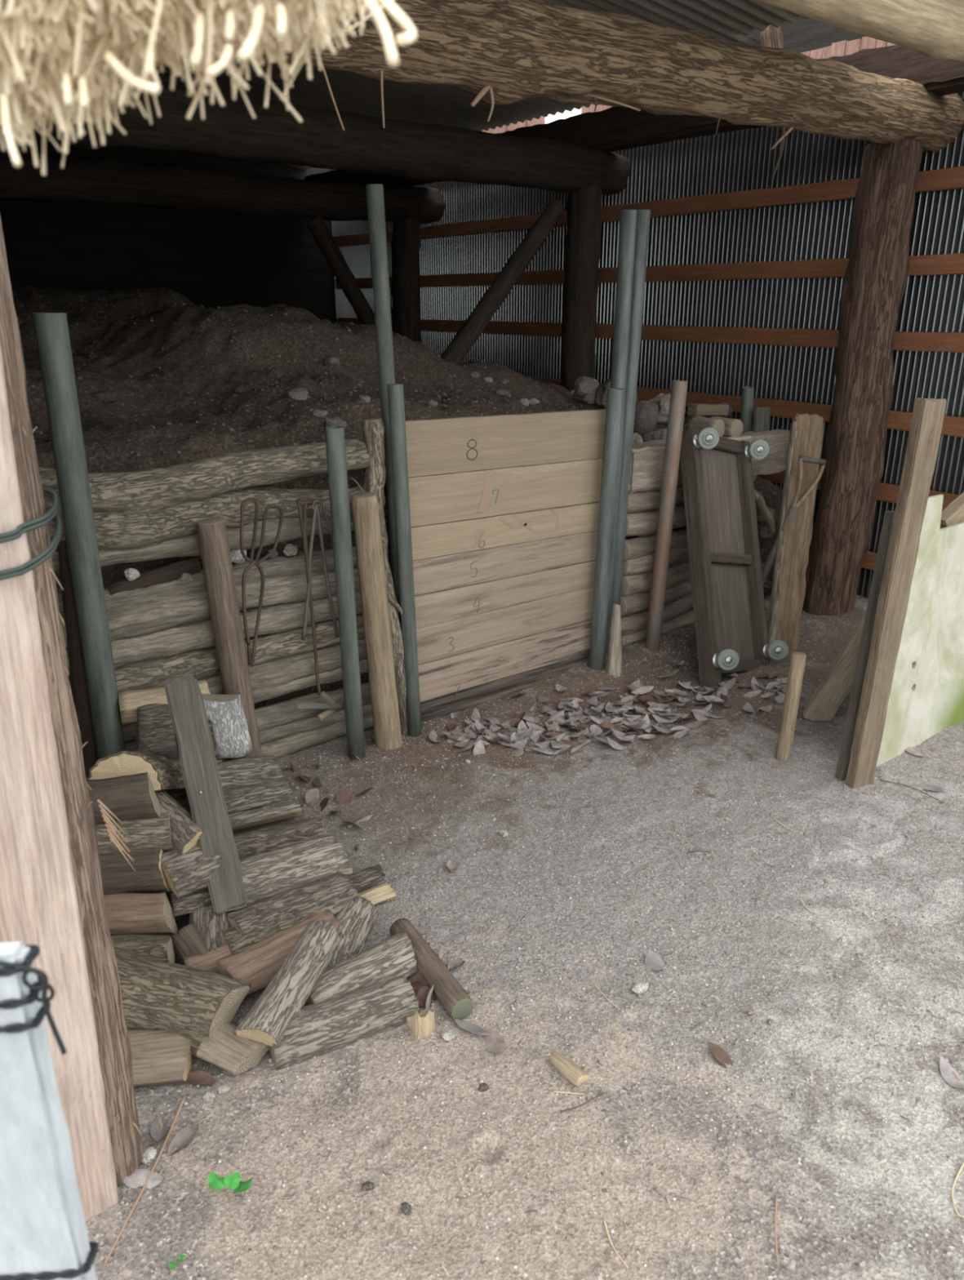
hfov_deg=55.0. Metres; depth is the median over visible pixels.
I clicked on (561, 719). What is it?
dry leaf
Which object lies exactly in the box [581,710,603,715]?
dry leaf
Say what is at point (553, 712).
dry leaf
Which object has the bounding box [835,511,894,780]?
plank
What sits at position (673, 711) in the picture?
dry leaf
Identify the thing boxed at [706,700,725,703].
dry leaf
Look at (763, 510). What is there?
bark rind
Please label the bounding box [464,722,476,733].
dry leaf
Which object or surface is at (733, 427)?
block
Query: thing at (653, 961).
dry leaf
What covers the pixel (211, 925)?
log
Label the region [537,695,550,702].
dry leaf
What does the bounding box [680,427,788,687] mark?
wheeled dolly
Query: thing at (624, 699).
dry leaf
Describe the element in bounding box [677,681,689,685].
dry leaf
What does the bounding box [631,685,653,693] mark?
dry leaf
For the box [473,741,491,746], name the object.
dry leaf
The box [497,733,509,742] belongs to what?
dry leaf
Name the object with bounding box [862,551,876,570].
batten
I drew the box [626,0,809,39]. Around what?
sheet
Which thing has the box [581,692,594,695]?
dry leaf
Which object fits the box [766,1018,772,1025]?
pebble
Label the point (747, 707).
dry leaf
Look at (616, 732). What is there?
dry leaf
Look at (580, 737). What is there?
dry leaf
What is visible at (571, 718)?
dry leaf
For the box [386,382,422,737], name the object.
pipe
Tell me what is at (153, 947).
log
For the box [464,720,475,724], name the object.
dry leaf
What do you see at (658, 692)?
dry leaf
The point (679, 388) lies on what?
pipe
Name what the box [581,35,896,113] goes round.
trim
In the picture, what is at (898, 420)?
batten
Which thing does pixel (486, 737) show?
dry leaf
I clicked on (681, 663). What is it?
dry leaf
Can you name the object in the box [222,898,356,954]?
log
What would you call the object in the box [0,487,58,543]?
tie
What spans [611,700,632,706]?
dry leaf
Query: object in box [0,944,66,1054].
wire
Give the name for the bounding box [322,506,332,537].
rod
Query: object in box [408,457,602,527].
board
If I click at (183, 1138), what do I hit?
dry leaf
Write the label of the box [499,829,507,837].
pebble
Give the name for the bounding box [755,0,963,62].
log beam
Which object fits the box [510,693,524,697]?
dry leaf
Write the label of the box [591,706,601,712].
dry leaf
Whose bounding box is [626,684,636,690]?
dry leaf
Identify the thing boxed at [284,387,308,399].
cobbles
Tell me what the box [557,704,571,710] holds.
dry leaf
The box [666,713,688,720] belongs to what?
dry leaf
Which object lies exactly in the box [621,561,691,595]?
log
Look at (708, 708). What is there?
dry leaf
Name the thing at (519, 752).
dry leaf
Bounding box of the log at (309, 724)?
[258,702,372,744]
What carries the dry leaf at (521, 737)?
on the floor
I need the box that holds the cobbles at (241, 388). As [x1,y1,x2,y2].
[233,384,245,393]
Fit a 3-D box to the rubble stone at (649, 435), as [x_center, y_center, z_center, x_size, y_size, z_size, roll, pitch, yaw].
[0.787,-0.927,4.345,0.100,0.115,0.109,7,21,19]
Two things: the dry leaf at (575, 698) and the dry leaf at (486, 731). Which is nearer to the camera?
the dry leaf at (486, 731)
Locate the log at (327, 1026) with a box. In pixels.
[269,974,419,1071]
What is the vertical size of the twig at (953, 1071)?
0.009 m
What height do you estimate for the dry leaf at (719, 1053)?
0.025 m
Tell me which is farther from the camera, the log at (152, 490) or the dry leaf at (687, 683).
the dry leaf at (687, 683)
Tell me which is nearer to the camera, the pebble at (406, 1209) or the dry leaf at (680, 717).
the pebble at (406, 1209)
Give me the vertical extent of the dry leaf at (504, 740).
0.028 m
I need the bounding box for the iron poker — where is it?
[293,498,344,709]
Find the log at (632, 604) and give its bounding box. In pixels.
[620,579,692,616]
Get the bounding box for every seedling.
[168,1254,186,1269]
[207,1172,252,1193]
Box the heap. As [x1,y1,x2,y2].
[10,284,782,709]
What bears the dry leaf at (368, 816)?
on the floor
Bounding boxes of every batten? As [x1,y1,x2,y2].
[333,165,963,246]
[334,253,963,288]
[337,317,963,352]
[524,376,963,437]
[756,470,959,511]
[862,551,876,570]
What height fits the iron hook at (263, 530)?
0.188 m
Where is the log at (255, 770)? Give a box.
[217,755,284,791]
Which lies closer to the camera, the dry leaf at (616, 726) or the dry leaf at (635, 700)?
the dry leaf at (616, 726)
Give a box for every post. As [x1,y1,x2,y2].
[0,216,142,1186]
[0,942,97,1279]
[57,535,97,778]
[196,517,262,759]
[351,492,402,749]
[363,417,407,733]
[391,217,422,343]
[560,183,601,391]
[766,413,823,653]
[802,139,922,617]
[844,397,946,788]
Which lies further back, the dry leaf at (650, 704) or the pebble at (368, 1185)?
the dry leaf at (650, 704)
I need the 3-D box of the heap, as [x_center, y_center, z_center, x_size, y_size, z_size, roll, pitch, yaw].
[-1.552,-1.264,5.661,4.300,1.704,5.135,-14,24,-34]
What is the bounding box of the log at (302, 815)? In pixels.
[232,804,305,835]
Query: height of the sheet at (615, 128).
0.220 m
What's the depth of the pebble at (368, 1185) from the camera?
1.72 m
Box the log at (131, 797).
[86,772,160,824]
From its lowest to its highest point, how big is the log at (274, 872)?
0.102 m
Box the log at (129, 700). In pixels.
[118,680,210,724]
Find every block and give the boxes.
[686,416,724,436]
[710,416,743,437]
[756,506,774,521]
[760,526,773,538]
[760,561,765,570]
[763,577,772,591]
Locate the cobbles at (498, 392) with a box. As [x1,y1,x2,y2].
[494,389,511,396]
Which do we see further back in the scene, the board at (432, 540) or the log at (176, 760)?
the board at (432, 540)
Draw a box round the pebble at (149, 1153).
[141,1146,157,1164]
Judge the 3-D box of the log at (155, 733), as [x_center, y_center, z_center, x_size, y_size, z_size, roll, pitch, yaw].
[-0.938,0.277,2.809,0.230,0.207,0.145,-9,22,-24]
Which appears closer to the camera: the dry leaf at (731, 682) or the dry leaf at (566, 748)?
the dry leaf at (566, 748)
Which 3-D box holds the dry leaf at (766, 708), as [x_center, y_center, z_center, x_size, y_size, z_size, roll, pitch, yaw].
[1.144,0.276,3.743,0.090,0.019,0.037,-17,26,-39]
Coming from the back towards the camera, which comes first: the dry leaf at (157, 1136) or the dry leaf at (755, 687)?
the dry leaf at (755, 687)
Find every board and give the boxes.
[404,408,605,477]
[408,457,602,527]
[410,501,599,560]
[413,530,597,595]
[414,560,595,628]
[416,586,594,664]
[417,619,591,702]
[420,653,589,722]
[803,614,865,720]
[875,493,963,767]
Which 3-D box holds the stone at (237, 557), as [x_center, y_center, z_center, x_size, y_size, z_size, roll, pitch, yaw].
[-0.800,-0.279,3.038,0.065,0.051,0.053,-14,24,-34]
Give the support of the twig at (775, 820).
on the floor
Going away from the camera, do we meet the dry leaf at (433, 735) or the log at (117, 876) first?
the log at (117, 876)
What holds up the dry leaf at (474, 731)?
on the floor
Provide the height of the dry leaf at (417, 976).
0.032 m
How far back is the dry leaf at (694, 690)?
3.89 m
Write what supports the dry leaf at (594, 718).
on the dry leaf
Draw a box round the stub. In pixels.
[605,603,622,676]
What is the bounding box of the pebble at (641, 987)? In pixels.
[631,981,648,994]
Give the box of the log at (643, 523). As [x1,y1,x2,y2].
[625,502,686,536]
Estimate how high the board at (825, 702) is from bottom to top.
0.520 m
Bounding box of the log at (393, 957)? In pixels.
[304,930,417,1005]
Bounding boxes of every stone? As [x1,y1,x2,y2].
[91,390,117,404]
[124,568,140,581]
[179,573,192,582]
[230,549,246,563]
[266,548,278,558]
[283,543,297,556]
[571,376,599,402]
[594,378,610,408]
[632,432,643,443]
[633,400,658,435]
[641,430,660,442]
[648,392,665,402]
[653,393,686,426]
[657,428,666,439]
[682,423,687,431]
[684,414,701,424]
[718,401,733,417]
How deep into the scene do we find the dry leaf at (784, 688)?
3.93 m
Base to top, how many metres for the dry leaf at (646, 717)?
0.045 m
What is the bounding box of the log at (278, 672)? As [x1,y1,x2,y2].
[122,639,366,727]
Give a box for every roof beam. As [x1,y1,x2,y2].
[0,80,629,195]
[0,152,445,223]
[147,0,963,177]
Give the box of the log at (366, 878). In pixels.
[350,864,385,893]
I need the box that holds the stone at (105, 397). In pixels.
[91,390,117,404]
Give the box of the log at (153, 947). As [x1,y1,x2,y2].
[111,934,174,963]
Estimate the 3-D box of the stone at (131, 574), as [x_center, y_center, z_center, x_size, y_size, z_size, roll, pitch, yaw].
[-1.075,-0.202,2.846,0.046,0.039,0.038,-14,24,-34]
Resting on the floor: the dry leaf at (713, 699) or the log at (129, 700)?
the dry leaf at (713, 699)
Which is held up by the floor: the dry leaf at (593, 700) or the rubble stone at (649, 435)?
the dry leaf at (593, 700)
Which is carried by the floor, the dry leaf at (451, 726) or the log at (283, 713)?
the dry leaf at (451, 726)
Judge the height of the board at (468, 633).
0.150 m
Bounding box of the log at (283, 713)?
[124,681,370,751]
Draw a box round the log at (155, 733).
[136,703,216,759]
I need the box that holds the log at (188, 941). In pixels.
[171,922,208,965]
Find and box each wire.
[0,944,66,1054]
[0,976,42,1008]
[0,1001,51,1033]
[0,1241,98,1279]
[351,478,364,493]
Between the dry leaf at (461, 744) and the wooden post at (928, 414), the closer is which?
the wooden post at (928, 414)
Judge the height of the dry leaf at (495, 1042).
0.024 m
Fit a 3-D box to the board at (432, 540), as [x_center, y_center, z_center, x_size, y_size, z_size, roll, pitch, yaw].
[0.108,-0.439,3.651,1.000,0.141,0.034,-14,24,-34]
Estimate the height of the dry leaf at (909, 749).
0.017 m
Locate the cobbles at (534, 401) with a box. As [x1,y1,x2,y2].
[528,398,539,404]
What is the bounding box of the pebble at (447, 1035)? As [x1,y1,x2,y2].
[440,1029,455,1041]
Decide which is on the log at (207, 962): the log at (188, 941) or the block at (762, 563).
the log at (188, 941)
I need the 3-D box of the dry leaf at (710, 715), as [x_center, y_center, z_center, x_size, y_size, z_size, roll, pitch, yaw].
[0.920,0.296,3.690,0.089,0.027,0.037,19,27,42]
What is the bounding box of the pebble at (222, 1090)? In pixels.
[217,1085,230,1093]
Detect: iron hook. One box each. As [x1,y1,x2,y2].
[240,497,258,562]
[241,560,264,666]
[254,504,283,564]
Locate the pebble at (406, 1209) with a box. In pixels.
[400,1201,411,1215]
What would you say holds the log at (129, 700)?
on the log at (155, 733)
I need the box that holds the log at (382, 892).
[358,882,396,904]
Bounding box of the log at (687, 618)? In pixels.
[621,608,694,644]
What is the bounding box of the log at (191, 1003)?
[114,947,251,1058]
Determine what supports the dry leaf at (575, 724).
on the dry leaf
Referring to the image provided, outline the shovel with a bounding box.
[761,455,826,585]
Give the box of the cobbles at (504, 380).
[499,377,510,384]
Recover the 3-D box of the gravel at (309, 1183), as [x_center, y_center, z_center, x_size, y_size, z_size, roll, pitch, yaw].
[0.739,0.490,3.032,4.005,0.139,2.206,-14,24,-34]
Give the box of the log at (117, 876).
[99,847,172,894]
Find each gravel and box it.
[17,294,777,497]
[117,599,963,1279]
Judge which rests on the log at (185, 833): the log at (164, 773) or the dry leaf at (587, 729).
the log at (164, 773)
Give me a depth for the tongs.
3.13 m
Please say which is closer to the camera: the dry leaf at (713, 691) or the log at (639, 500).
the dry leaf at (713, 691)
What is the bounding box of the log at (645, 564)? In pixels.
[622,546,688,575]
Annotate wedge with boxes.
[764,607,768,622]
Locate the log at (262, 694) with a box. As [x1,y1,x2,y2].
[122,658,368,742]
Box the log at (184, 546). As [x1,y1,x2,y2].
[51,517,354,574]
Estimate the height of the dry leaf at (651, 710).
0.018 m
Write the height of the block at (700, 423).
0.099 m
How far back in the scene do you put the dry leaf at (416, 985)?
2.21 m
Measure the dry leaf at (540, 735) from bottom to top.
0.040 m
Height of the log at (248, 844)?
0.092 m
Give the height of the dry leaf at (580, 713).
0.037 m
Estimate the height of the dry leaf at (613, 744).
0.053 m
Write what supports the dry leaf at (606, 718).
on the floor
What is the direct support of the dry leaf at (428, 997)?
on the floor
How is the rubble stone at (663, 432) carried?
on the heap
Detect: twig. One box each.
[104,1094,186,1263]
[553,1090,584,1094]
[560,1092,604,1112]
[593,982,620,1009]
[603,1219,628,1268]
[688,849,710,853]
[774,819,801,833]
[774,1195,778,1266]
[800,897,820,915]
[880,779,942,802]
[951,1070,960,1080]
[951,1160,963,1217]
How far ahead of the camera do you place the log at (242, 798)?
2.74 m
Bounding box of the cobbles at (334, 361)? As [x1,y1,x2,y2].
[324,355,340,366]
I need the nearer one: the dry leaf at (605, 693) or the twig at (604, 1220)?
the twig at (604, 1220)
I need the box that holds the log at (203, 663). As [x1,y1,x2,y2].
[68,613,364,693]
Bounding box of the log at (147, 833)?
[95,813,173,853]
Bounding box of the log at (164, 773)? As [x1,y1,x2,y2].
[86,750,185,791]
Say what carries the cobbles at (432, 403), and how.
on the heap
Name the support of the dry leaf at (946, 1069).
on the floor
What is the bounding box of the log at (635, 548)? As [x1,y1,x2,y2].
[623,527,688,561]
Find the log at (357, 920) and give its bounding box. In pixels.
[326,896,378,968]
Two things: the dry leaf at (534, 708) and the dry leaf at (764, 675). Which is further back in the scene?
the dry leaf at (764, 675)
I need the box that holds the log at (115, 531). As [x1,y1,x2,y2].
[44,484,385,550]
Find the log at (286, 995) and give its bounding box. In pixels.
[234,919,342,1046]
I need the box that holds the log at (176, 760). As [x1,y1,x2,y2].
[164,755,222,791]
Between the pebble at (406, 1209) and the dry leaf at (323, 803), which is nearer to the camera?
the pebble at (406, 1209)
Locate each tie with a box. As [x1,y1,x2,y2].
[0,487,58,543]
[0,511,61,580]
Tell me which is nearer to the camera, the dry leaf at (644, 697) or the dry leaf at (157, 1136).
the dry leaf at (157, 1136)
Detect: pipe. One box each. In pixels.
[32,312,125,759]
[324,426,365,759]
[365,183,401,625]
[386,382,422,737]
[588,388,624,671]
[604,209,637,654]
[613,209,650,604]
[645,380,688,652]
[740,386,754,434]
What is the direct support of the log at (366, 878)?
on the floor
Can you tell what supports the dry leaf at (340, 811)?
on the floor
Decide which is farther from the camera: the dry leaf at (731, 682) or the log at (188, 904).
the dry leaf at (731, 682)
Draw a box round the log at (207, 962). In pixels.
[183,943,231,973]
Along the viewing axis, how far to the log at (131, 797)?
2.24 m
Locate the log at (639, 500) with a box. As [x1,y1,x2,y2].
[626,475,757,512]
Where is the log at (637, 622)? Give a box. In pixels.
[621,592,693,635]
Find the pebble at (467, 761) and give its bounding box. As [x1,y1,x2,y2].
[464,759,471,763]
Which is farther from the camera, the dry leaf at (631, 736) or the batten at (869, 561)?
the batten at (869, 561)
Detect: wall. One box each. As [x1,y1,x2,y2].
[0,139,336,323]
[331,91,963,598]
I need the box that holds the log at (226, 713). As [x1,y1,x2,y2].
[201,693,252,758]
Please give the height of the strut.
0.341 m
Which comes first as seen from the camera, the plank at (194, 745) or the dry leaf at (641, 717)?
the plank at (194, 745)
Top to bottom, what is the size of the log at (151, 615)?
0.137 m
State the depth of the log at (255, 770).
2.82 m
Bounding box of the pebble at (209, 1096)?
[202,1091,215,1102]
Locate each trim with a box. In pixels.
[481,115,545,133]
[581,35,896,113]
[741,16,866,53]
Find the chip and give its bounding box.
[549,1052,590,1086]
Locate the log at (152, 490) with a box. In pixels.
[38,438,385,513]
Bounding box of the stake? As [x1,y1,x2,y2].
[774,651,806,760]
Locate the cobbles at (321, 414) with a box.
[311,408,328,418]
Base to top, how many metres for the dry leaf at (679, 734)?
0.045 m
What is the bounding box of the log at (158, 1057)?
[128,1030,191,1086]
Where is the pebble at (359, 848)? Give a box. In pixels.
[355,844,364,852]
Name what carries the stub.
on the floor
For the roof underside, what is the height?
0.599 m
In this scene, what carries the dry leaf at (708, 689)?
on the floor
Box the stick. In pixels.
[103,556,200,595]
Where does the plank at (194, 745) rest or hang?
on the log at (188, 904)
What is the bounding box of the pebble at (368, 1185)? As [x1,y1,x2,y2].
[361,1181,373,1191]
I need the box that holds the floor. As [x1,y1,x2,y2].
[85,595,963,1279]
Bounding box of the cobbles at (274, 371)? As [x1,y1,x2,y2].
[266,367,284,377]
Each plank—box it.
[164,675,248,914]
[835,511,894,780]
[940,491,963,528]
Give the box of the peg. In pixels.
[317,708,336,720]
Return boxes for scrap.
[687,403,728,415]
[752,406,770,431]
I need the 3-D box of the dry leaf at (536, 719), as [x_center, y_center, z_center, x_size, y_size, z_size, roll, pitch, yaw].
[0.205,0.309,3.669,0.044,0.016,0.100,-2,20,-7]
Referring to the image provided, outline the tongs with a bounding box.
[301,499,339,640]
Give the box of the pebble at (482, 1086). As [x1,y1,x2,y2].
[478,1083,488,1092]
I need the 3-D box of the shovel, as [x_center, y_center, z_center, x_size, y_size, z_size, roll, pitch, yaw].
[1.361,-0.368,4.380,0.382,1.035,0.157,10,22,25]
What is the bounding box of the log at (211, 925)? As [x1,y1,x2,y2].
[189,905,231,951]
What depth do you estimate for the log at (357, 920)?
2.34 m
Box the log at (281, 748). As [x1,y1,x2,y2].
[221,715,373,761]
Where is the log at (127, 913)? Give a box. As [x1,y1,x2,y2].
[103,892,177,935]
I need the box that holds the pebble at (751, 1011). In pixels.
[746,1008,755,1015]
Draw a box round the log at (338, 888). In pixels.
[226,872,358,935]
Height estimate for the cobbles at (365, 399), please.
0.035 m
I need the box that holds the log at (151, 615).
[59,568,359,648]
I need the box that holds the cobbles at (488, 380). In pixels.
[484,377,493,383]
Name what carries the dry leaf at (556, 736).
on the floor
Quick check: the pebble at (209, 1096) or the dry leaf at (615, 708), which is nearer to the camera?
the pebble at (209, 1096)
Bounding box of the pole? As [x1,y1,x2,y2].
[389,918,473,1019]
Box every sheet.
[280,163,315,169]
[302,44,963,186]
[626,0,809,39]
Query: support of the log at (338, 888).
on the log at (237, 942)
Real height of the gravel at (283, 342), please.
1.022 m
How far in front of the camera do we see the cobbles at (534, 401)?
4.77 m
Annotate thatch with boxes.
[0,0,417,175]
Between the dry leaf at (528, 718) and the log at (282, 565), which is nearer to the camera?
the log at (282, 565)
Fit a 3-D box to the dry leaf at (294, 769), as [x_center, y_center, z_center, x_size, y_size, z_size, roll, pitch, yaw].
[-0.661,0.453,3.259,0.027,0.075,0.029,-1,20,-2]
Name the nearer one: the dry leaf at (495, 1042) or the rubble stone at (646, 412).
the dry leaf at (495, 1042)
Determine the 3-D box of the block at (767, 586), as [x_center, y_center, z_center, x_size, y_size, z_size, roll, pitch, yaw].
[1.518,-0.292,4.960,0.113,0.076,0.075,-14,24,-34]
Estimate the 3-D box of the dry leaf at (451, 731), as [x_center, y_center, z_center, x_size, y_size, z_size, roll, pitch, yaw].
[-0.098,0.361,3.524,0.077,0.019,0.033,17,26,38]
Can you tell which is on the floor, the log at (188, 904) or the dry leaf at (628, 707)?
the dry leaf at (628, 707)
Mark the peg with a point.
(328, 712)
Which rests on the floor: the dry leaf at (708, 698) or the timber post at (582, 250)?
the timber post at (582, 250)
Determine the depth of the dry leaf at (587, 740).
3.44 m
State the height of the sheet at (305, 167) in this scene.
0.594 m
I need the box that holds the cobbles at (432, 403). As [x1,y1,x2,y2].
[425,400,438,408]
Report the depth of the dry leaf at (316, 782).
3.14 m
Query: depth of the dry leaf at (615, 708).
3.72 m
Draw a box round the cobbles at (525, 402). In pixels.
[520,398,529,405]
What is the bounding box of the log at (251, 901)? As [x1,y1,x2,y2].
[231,888,292,911]
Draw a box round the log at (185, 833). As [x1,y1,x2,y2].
[154,789,204,855]
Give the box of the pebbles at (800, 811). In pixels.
[173,660,963,1279]
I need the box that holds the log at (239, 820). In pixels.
[228,800,302,831]
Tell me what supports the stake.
on the floor
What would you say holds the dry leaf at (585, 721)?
on the floor
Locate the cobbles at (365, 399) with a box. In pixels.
[355,395,370,404]
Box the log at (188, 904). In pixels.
[169,888,212,916]
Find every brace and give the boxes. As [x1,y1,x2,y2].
[306,215,375,326]
[440,200,564,364]
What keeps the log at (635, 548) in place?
on the log at (645, 564)
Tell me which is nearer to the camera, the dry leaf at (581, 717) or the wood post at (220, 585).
the wood post at (220, 585)
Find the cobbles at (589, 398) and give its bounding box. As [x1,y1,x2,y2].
[582,393,595,404]
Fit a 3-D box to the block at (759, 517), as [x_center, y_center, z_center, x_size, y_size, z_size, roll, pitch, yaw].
[1.470,-0.652,4.790,0.110,0.078,0.075,-14,24,-34]
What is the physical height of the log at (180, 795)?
0.113 m
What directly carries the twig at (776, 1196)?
on the floor
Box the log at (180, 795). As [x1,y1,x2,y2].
[165,788,263,814]
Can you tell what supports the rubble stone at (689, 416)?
on the heap
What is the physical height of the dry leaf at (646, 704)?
0.034 m
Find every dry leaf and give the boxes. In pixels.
[123,1168,163,1189]
[150,1115,168,1142]
[166,1123,199,1156]
[186,1070,216,1084]
[289,760,297,772]
[297,774,311,781]
[305,788,319,803]
[311,777,321,787]
[319,797,329,811]
[329,809,342,813]
[335,790,352,804]
[342,821,362,828]
[347,813,373,827]
[355,787,373,796]
[408,970,424,987]
[410,980,428,994]
[416,986,436,1007]
[425,985,434,1009]
[428,730,438,742]
[442,732,466,737]
[446,737,470,743]
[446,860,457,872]
[447,734,461,741]
[447,960,464,970]
[448,723,460,730]
[448,729,463,737]
[450,712,459,719]
[454,726,461,736]
[454,740,468,746]
[454,1018,489,1035]
[458,739,473,752]
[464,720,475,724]
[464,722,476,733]
[464,731,476,738]
[466,729,481,737]
[471,707,479,721]
[473,739,484,755]
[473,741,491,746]
[475,720,486,733]
[475,734,487,742]
[476,728,488,734]
[479,720,493,726]
[481,727,501,735]
[481,735,497,744]
[482,1027,505,1053]
[484,728,502,741]
[485,717,500,724]
[485,738,502,743]
[488,737,503,743]
[489,724,500,732]
[495,724,504,728]
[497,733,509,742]
[498,736,524,745]
[501,720,511,726]
[502,738,514,743]
[504,743,523,749]
[506,724,525,731]
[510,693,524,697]
[510,731,519,743]
[511,718,522,724]
[511,737,527,749]
[512,746,524,756]
[515,711,525,719]
[516,711,537,717]
[517,720,527,733]
[518,733,533,737]
[521,715,535,724]
[523,727,533,738]
[524,730,542,739]
[525,720,546,733]
[525,741,550,752]
[528,712,539,723]
[529,728,539,742]
[529,746,554,754]
[530,702,537,712]
[533,742,551,751]
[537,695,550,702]
[538,733,551,741]
[541,705,552,712]
[542,708,564,715]
[543,734,559,741]
[544,732,561,736]
[544,737,562,742]
[546,710,564,722]
[546,720,559,728]
[546,722,559,731]
[550,713,565,722]
[551,737,564,746]
[551,743,569,748]
[552,720,569,733]
[553,746,571,755]
[555,684,568,691]
[556,733,571,742]
[557,697,570,708]
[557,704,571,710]
[557,739,575,747]
[558,697,573,702]
[558,723,569,727]
[564,698,578,711]
[564,705,582,709]
[564,719,574,726]
[565,694,580,698]
[566,727,580,729]
[567,712,576,717]
[568,697,583,702]
[568,711,573,720]
[570,720,579,728]
[570,730,589,737]
[570,745,584,754]
[571,738,591,746]
[572,702,583,715]
[572,719,592,723]
[573,715,587,720]
[573,727,588,740]
[577,735,586,744]
[579,702,591,710]
[579,724,591,732]
[580,724,591,737]
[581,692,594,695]
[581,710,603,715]
[586,696,598,705]
[587,715,596,725]
[588,690,604,695]
[589,724,601,736]
[590,691,609,697]
[590,715,603,724]
[591,702,604,715]
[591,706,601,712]
[591,710,599,718]
[592,735,610,746]
[596,687,616,689]
[598,715,614,721]
[598,721,614,731]
[599,728,612,736]
[604,706,626,710]
[605,702,610,713]
[606,736,626,750]
[608,710,623,715]
[608,724,622,734]
[609,717,624,724]
[610,726,626,736]
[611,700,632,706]
[612,707,622,717]
[612,733,635,741]
[613,699,625,705]
[617,707,629,716]
[619,720,645,728]
[620,695,633,706]
[620,720,645,728]
[621,705,644,710]
[622,713,635,722]
[623,693,637,702]
[624,676,638,684]
[624,734,635,742]
[625,693,639,702]
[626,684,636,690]
[626,715,641,722]
[626,723,641,726]
[626,725,650,733]
[627,726,638,731]
[629,680,640,690]
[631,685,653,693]
[634,705,642,716]
[635,707,652,714]
[635,716,644,721]
[637,733,657,739]
[638,694,654,701]
[642,714,651,733]
[643,730,662,733]
[644,950,664,971]
[645,700,657,707]
[647,702,668,708]
[647,703,662,709]
[648,707,665,714]
[649,693,662,701]
[649,723,673,733]
[652,714,667,722]
[653,690,671,695]
[655,715,678,722]
[657,713,679,715]
[658,669,679,677]
[659,692,679,702]
[660,707,671,715]
[664,688,686,693]
[664,692,679,699]
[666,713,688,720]
[670,702,686,706]
[670,707,677,713]
[670,725,689,730]
[671,728,688,738]
[672,660,684,665]
[675,688,686,695]
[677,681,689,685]
[677,716,691,720]
[678,680,699,688]
[678,696,692,702]
[683,720,704,728]
[690,685,708,693]
[690,698,714,704]
[690,709,709,716]
[693,711,707,720]
[695,693,706,700]
[695,702,711,711]
[702,695,724,702]
[702,707,723,718]
[704,685,716,696]
[704,688,719,695]
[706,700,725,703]
[707,1041,733,1068]
[711,701,728,707]
[715,684,728,698]
[721,693,728,701]
[725,677,735,688]
[728,674,740,681]
[730,672,739,682]
[736,683,751,687]
[742,689,761,697]
[742,702,754,712]
[751,675,760,690]
[754,680,764,689]
[757,673,770,678]
[758,705,772,711]
[760,692,775,698]
[765,671,780,678]
[765,681,778,688]
[768,686,783,692]
[772,680,782,688]
[774,684,786,692]
[774,694,785,703]
[775,677,787,683]
[905,746,924,756]
[917,783,946,791]
[939,1056,963,1088]
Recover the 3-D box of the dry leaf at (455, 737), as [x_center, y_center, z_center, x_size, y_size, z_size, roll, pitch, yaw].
[-0.094,0.374,3.480,0.075,0.027,0.032,-5,21,-13]
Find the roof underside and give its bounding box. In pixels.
[119,0,760,131]
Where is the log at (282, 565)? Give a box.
[57,546,357,613]
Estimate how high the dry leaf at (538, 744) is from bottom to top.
0.026 m
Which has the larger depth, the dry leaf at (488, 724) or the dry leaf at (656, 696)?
the dry leaf at (656, 696)
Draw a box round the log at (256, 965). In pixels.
[216,908,341,995]
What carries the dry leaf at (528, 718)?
on the floor
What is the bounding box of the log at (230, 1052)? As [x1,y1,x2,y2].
[195,1022,270,1075]
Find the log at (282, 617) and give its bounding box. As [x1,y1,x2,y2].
[66,591,362,676]
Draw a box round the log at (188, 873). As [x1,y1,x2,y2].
[160,844,221,900]
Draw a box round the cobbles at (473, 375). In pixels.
[469,371,479,379]
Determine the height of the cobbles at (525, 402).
0.039 m
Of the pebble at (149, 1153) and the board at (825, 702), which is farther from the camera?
the board at (825, 702)
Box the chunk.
[406,1008,434,1040]
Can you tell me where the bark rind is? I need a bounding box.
[754,488,775,534]
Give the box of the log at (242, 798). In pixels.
[185,778,293,813]
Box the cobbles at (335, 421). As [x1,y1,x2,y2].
[324,416,347,430]
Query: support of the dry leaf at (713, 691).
on the dry leaf at (694, 690)
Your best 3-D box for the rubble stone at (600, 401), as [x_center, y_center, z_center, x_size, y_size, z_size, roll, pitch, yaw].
[0.622,-1.212,4.581,0.141,0.156,0.161,-1,20,-2]
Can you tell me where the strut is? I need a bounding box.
[760,24,783,48]
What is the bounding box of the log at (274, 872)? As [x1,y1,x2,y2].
[240,835,352,899]
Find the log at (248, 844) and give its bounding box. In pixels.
[233,816,324,859]
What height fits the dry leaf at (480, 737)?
0.025 m

